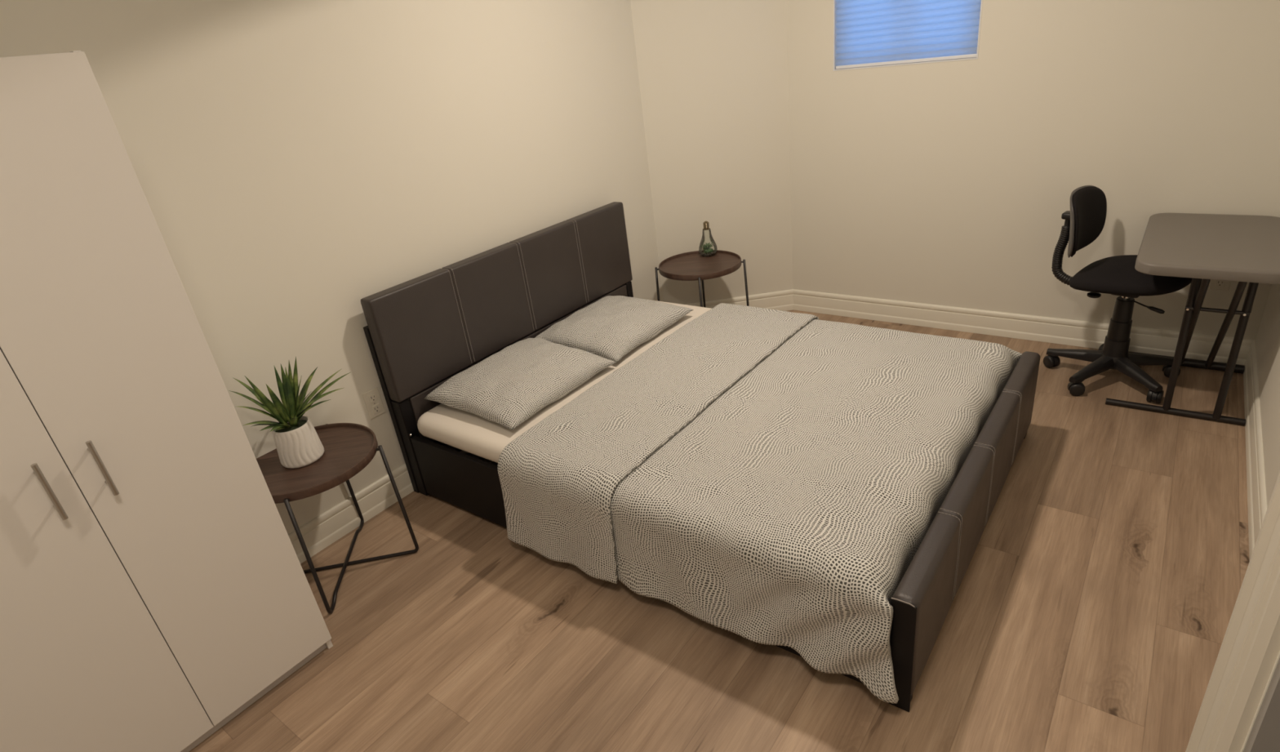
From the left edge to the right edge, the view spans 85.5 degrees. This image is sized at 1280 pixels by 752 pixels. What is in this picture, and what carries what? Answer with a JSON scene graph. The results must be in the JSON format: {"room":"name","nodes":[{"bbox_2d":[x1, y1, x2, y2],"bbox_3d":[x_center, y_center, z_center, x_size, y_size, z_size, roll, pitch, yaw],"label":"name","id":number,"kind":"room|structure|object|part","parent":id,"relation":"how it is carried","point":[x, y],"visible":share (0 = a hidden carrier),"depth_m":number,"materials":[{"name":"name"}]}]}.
{"room":"bedroom","nodes":[
{"label":"bedroom","id":0,"kind":"room"},
{"bbox_2d":[0,0,662,533],"bbox_3d":[-1.308,-0.636,2.469,0.100,2.680,4.415,12,32,35],"label":"wall","id":1,"kind":"structure","parent":0,"point":[295,163],"depth_m":2.63,"materials":[{"name":"beige paint"}]},
{"bbox_2d":[362,386,385,419],"bbox_3d":[-1.105,0.114,2.881,0.008,0.120,0.072,12,32,35],"label":"wall outlet","id":2,"kind":"object","parent":1,"relation":"attached to","point":[372,398],"visible":1,"depth_m":2.88,"materials":[{"name":"beige plastic"}]},
{"bbox_2d":[368,392,377,403],"bbox_3d":[-1.106,0.091,2.868,0.003,0.036,0.034,12,32,35],"label":"receptacle","id":3,"kind":"object","parent":2,"relation":"attached to","point":[372,397],"depth_m":2.87,"materials":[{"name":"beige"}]},
{"bbox_2d":[371,403,381,413],"bbox_3d":[-1.100,0.137,2.890,0.003,0.036,0.034,12,32,35],"label":"receptacle","id":4,"kind":"object","parent":2,"relation":"attached to","point":[375,407],"depth_m":2.89,"materials":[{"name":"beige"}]},
{"bbox_2d":[288,449,468,564],"bbox_3d":[-1.125,0.520,2.969,0.017,0.136,4.375,12,32,35],"label":"baseboard","id":5,"kind":"structure","parent":1,"relation":"attached to","point":[320,532],"depth_m":2.87,"materials":[{"name":"beige paint"}]},
{"bbox_2d":[630,0,793,304],"bbox_3d":[0.436,-1.596,3.989,0.962,2.680,0.095,-8,26,0],"label":"wall","id":6,"kind":"structure","parent":0,"point":[713,74],"depth_m":4.03,"materials":[{"name":"beige paint"}]},
{"bbox_2d":[686,288,793,311],"bbox_3d":[0.581,-0.438,4.495,0.847,0.136,0.017,-8,26,-1],"label":"baseboard","id":7,"kind":"structure","parent":6,"relation":"attached to","point":[783,300],"depth_m":4.49,"materials":[{"name":"beige paint"}]},
{"bbox_2d":[189,310,1249,751],"bbox_3d":[0.598,0.825,2.122,4.150,0.080,5.284,12,32,35],"label":"floor","id":8,"kind":"structure","parent":0,"point":[1092,606],"depth_m":2.13,"materials":[{"name":"wood"}]},
{"bbox_2d":[0,49,333,751],"bbox_3d":[-1.538,0.208,1.788,0.571,1.811,0.764,12,32,35],"label":"wardrobe","id":9,"kind":"object","parent":8,"relation":"on","point":[154,586],"visible":1,"depth_m":1.69,"materials":[{"name":"white laminate"}]},
{"bbox_3d":[-1.673,-0.601,1.423,0.497,0.015,0.731,12,32,35],"label":"panel","id":10,"kind":"part","parent":9,"relation":"part of","materials":[{"name":"white laminate"}]},
{"bbox_3d":[-1.359,0.263,1.591,0.038,0.150,0.012,12,32,35],"label":"handle","id":11,"kind":"part","parent":9,"relation":"part of","materials":[{"name":"silver metal"}]},
{"bbox_3d":[-1.296,0.219,1.665,0.038,0.150,0.012,12,32,35],"label":"handle","id":12,"kind":"part","parent":9,"relation":"part of","materials":[{"name":"silver metal"}]},
{"bbox_3d":[-1.462,0.309,1.508,0.019,1.761,0.380,12,32,35],"label":"door","id":13,"kind":"part","parent":9,"relation":"part of","materials":[{"name":"white laminate"}]},
{"bbox_3d":[-1.339,0.049,2.063,0.516,1.811,0.016,12,32,35],"label":"panel","id":14,"kind":"part","parent":9,"relation":"part of","materials":[{"name":"white laminate"}]},
{"bbox_2d":[256,422,418,613],"bbox_3d":[-1.159,0.510,2.578,0.476,0.500,0.476,-26,31,-33],"label":"side table","id":15,"kind":"object","parent":8,"relation":"on","point":[348,447],"visible":0.71,"depth_m":2.46,"materials":[{"name":"brown wood"}]},
{"bbox_2d":[228,355,350,468],"bbox_3d":[-1.182,0.112,2.417,0.337,0.388,0.232,-7,26,0],"label":"potted plant","id":16,"kind":"object","parent":15,"relation":"on","point":[298,444],"visible":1,"depth_m":2.40,"materials":[{"name":"green plant"}]},
{"bbox_3d":[-1.218,0.232,2.460,0.147,0.143,0.147,12,32,35],"label":"pot","id":17,"kind":"part","parent":16,"relation":"part of","materials":[{"name":"white ceramic"}]},
{"bbox_2d":[256,422,377,503],"bbox_3d":[-1.186,0.302,2.478,0.476,0.034,0.476,-10,26,-5],"label":"tray","id":18,"kind":"object","parent":15,"relation":"on","point":[348,447],"depth_m":2.43,"materials":[{"name":"brown wood"}]},
{"bbox_3d":[-1.159,0.514,2.580,0.014,0.490,0.552,-10,26,-5],"label":"leg frame","id":19,"kind":"part","parent":15,"relation":"part of","materials":[{"name":"black metal"}]},
{"bbox_3d":[-1.159,0.514,2.580,0.552,0.490,0.014,-10,26,-5],"label":"leg frame","id":20,"kind":"part","parent":15,"relation":"part of","materials":[{"name":"black metal"}]},
{"bbox_2d":[360,201,1039,711],"bbox_3d":[0.274,-0.033,2.831,2.186,0.919,1.613,12,32,35],"label":"frame","id":21,"kind":"object","parent":8,"relation":"on","point":[422,331],"visible":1,"depth_m":2.87,"materials":[{"name":"brown leather"}]},
{"bbox_3d":[-1.032,0.154,2.940,0.032,0.795,0.050,12,32,35],"label":"headboard post","id":22,"kind":"part","parent":21,"relation":"part of","materials":[{"name":"black"}]},
{"bbox_3d":[-0.974,0.307,2.990,0.056,0.466,0.052,12,32,35],"label":"headboard post","id":23,"kind":"part","parent":21,"relation":"part of","materials":[{"name":"black"}]},
{"bbox_3d":[-0.565,-0.422,3.322,0.073,0.448,1.602,12,32,35],"label":"headboard","id":24,"kind":"part","parent":21,"relation":"part of","materials":[{"name":"brown leather"}]},
{"bbox_3d":[-0.522,-0.064,3.497,0.064,0.346,1.490,12,32,35],"label":"headboard panel","id":25,"kind":"part","parent":21,"relation":"part of","materials":[{"name":"brown leather"}]},
{"bbox_3d":[-0.060,-0.327,4.053,0.068,0.470,0.044,12,32,35],"label":"headboard post","id":26,"kind":"part","parent":21,"relation":"part of","materials":[{"name":"black"}]},
{"bbox_3d":[-0.142,0.558,2.406,2.007,0.285,0.025,12,32,35],"label":"rail","id":27,"kind":"part","parent":21,"relation":"part of","materials":[{"name":"black leather"}]},
{"bbox_2d":[417,298,996,462],"bbox_3d":[0.285,0.067,2.870,1.977,0.092,1.556,12,32,35],"label":"mattress","id":28,"kind":"object","parent":21,"relation":"on","point":[471,433],"visible":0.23,"depth_m":2.79,"materials":[{"name":"beige fabric"}]},
{"bbox_2d":[423,337,616,430],"bbox_3d":[-0.510,-0.004,2.981,0.536,0.118,0.644,12,32,35],"label":"pillow","id":29,"kind":"object","parent":28,"relation":"on","point":[512,384],"visible":1,"depth_m":2.87,"materials":[{"name":"fabric"}]},
{"bbox_2d":[534,295,693,362],"bbox_3d":[-0.129,-0.271,3.436,0.532,0.117,0.636,14,33,34],"label":"pillow","id":30,"kind":"object","parent":28,"relation":"on","point":[610,327],"visible":0.95,"depth_m":3.32,"materials":[{"name":"fabric"}]},
{"bbox_2d":[497,302,1022,703],"bbox_3d":[0.550,0.227,2.695,1.445,0.389,1.685,12,32,35],"label":"duvet","id":31,"kind":"object","parent":28,"relation":"on","point":[764,476],"visible":0.98,"depth_m":2.29,"materials":[{"name":"fabric"}]},
{"bbox_3d":[1.141,0.377,2.328,0.070,0.338,1.592,12,32,35],"label":"footboard","id":32,"kind":"part","parent":21,"relation":"part of","materials":[{"name":"brown leather"}]},
{"bbox_2d":[654,249,749,307],"bbox_3d":[0.375,-0.439,4.131,0.480,0.500,0.480,-26,31,-33],"label":"side table","id":33,"kind":"object","parent":8,"relation":"on","point":[691,265],"visible":0.64,"depth_m":4.02,"materials":[{"name":"brown wood"}]},
{"bbox_2d":[658,249,741,280],"bbox_3d":[0.348,-0.647,4.031,0.480,0.034,0.480,-4,26,7],"label":"tray","id":34,"kind":"object","parent":33,"relation":"on","point":[691,265],"depth_m":4.01,"materials":[{"name":"brown wood"}]},
{"bbox_3d":[0.376,-0.434,4.134,0.014,0.490,0.552,-4,26,7],"label":"leg frame","id":35,"kind":"part","parent":33,"relation":"part of","materials":[{"name":"black"}]},
{"bbox_2d":[698,221,717,256],"bbox_3d":[0.402,-0.824,4.140,0.112,0.207,0.112,12,32,35],"label":"terrarium","id":36,"kind":"object","parent":33,"relation":"on","point":[708,251],"visible":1,"depth_m":4.16,"materials":[{"name":"clear glass"}]},
{"bbox_2d":[1043,185,1191,403],"bbox_3d":[2.146,-0.389,3.120,0.552,0.869,0.559,-27,32,-35],"label":"office chair","id":37,"kind":"object","parent":8,"relation":"on","point":[1117,275],"visible":0.97,"depth_m":3.13,"materials":[{"name":"black plastic"}]},
{"bbox_3d":[2.115,-0.114,3.341,0.067,0.066,0.262,-27,32,-35],"label":"arm","id":38,"kind":"part","parent":37,"relation":"part of","materials":[{"name":"black plastic"}]},
{"bbox_3d":[1.995,-0.693,3.124,0.370,0.285,0.087,-27,32,-35],"label":"backrest","id":39,"kind":"part","parent":37,"relation":"part of","materials":[{"name":"black fabric"}]},
{"bbox_3d":[2.083,-0.036,3.189,0.260,0.066,0.065,-17,27,-20],"label":"arm","id":40,"kind":"part","parent":37,"relation":"part of","materials":[{"name":"black plastic"}]},
{"bbox_3d":[2.065,-0.385,3.146,0.054,0.052,0.054,-27,32,-35],"label":"adjuster knob","id":41,"kind":"part","parent":37,"relation":"part of","materials":[{"name":"black plastic"}]},
{"bbox_2d":[1069,254,1191,295],"bbox_3d":[2.173,-0.448,3.053,0.444,0.125,0.444,-27,32,-35],"label":"seat cushion","id":42,"kind":"object","parent":37,"relation":"on","point":[1117,274],"depth_m":2.95,"materials":[{"name":"black fabric"}]},
{"bbox_3d":[2.232,-0.016,3.106,0.065,0.066,0.260,-9,26,-3],"label":"arm","id":43,"kind":"part","parent":37,"relation":"part of","materials":[{"name":"black plastic"}]},
{"bbox_3d":[2.203,-0.317,3.046,0.009,0.021,0.079,-18,28,-22],"label":"height lever","id":44,"kind":"part","parent":37,"relation":"part of","materials":[{"name":"black metal"}]},
{"bbox_3d":[2.360,-0.082,3.208,0.260,0.066,0.065,-1,26,12],"label":"arm","id":45,"kind":"part","parent":37,"relation":"part of","materials":[{"name":"black plastic"}]},
{"bbox_2d":[1105,213,1279,425],"bbox_3d":[2.334,-0.234,2.928,0.485,0.711,0.795,12,32,35],"label":"desk","id":46,"kind":"object","parent":8,"relation":"on","point":[1242,249],"visible":0.98,"depth_m":2.72,"materials":[{"name":"grey plastic"}]},
{"bbox_3d":[2.178,-0.142,2.783,0.027,0.673,0.112,15,33,39],"label":"leg","id":47,"kind":"part","parent":46,"relation":"part of","materials":[{"name":"black metal"}]},
{"bbox_3d":[2.324,-0.220,2.918,0.029,0.677,0.710,13,32,36],"label":"leg","id":48,"kind":"part","parent":46,"relation":"part of","materials":[{"name":"black metal"}]},
{"bbox_3d":[2.407,-0.202,2.858,0.029,0.677,0.710,13,32,36],"label":"leg","id":49,"kind":"part","parent":46,"relation":"part of","materials":[{"name":"black metal"}]},
{"bbox_3d":[2.312,-0.113,2.687,0.027,0.673,0.112,15,33,39],"label":"leg","id":50,"kind":"part","parent":46,"relation":"part of","materials":[{"name":"black metal"}]},
{"bbox_2d":[786,0,1279,339],"bbox_3d":[1.849,-1.465,3.333,2.384,2.680,0.160,12,32,35],"label":"wall","id":51,"kind":"structure","parent":0,"point":[952,184],"depth_m":3.39,"materials":[{"name":"beige paint"}]},
{"bbox_2d":[833,0,982,71],"bbox_3d":[1.349,-1.915,3.477,0.730,0.641,0.142,12,32,35],"label":"window","id":52,"kind":"structure","parent":51,"relation":"in","point":[834,1],"depth_m":3.58,"materials":[{"name":"white plastic"}]},
{"bbox_2d":[835,0,981,69],"bbox_3d":[1.323,-1.898,3.446,0.719,0.631,0.040,12,32,35],"label":"window blind","id":53,"kind":"object","parent":52,"relation":"attached to","point":[869,33],"visible":1,"depth_m":3.51,"materials":[{"name":"blue fabric"}]},
{"bbox_3d":[1.358,-1.623,3.578,0.715,0.016,0.022,12,32,35],"label":"rail","id":54,"kind":"part","parent":53,"relation":"part of","materials":[{"name":"white plastic"}]},
{"bbox_2d":[792,288,1254,364],"bbox_3d":[1.905,-0.299,3.849,2.284,0.136,0.017,12,32,35],"label":"baseboard","id":55,"kind":"structure","parent":51,"relation":"attached to","point":[1092,335],"depth_m":3.77,"materials":[{"name":"beige paint"}]},
{"bbox_2d":[1208,279,1231,290],"bbox_3d":[2.639,-0.447,3.142,0.072,0.120,0.008,12,32,35],"label":"wall outlet","id":56,"kind":"object","parent":51,"relation":"attached to","point":[1224,285],"visible":0.23,"depth_m":3.15,"materials":[{"name":"beige plastic"}]},
{"bbox_2d":[1214,280,1225,287],"bbox_3d":[2.640,-0.423,3.151,0.034,0.036,0.003,12,32,35],"label":"receptacle","id":57,"kind":"object","parent":56,"relation":"attached to","point":[1218,283],"depth_m":3.15,"materials":[{"name":"beige plastic"}]},
{"bbox_2d":[1255,284,1279,508],"bbox_3d":[1.687,-0.518,1.413,0.100,2.680,3.474,12,32,35],"label":"wall","id":58,"kind":"structure","parent":0,"point":[1268,337],"depth_m":2.59,"materials":[{"name":"beige paint"}]},
{"bbox_2d":[1243,339,1266,559],"bbox_3d":[1.818,0.588,2.030,0.017,0.136,3.374,12,32,35],"label":"baseboard","id":59,"kind":"structure","parent":58,"relation":"attached to","point":[1255,477],"depth_m":2.53,"materials":[{"name":"beige paint"}]},
{"bbox_2d":[1240,650,1279,751],"bbox_3d":[0.144,0.451,-0.181,0.387,2.680,1.560,12,32,35],"label":"doorway","id":60,"kind":"structure","parent":58,"relation":"in","point":[1278,655],"depth_m":0.47,"materials":[{"name":"beige paint"}]},
{"bbox_2d":[1185,471,1279,751],"bbox_3d":[0.237,0.561,0.229,0.138,2.109,0.962,12,32,35],"label":"door frame","id":61,"kind":"structure","parent":60,"relation":"attached to","point":[1250,648],"depth_m":0.48,"materials":[{"name":"paint"}]}
]}

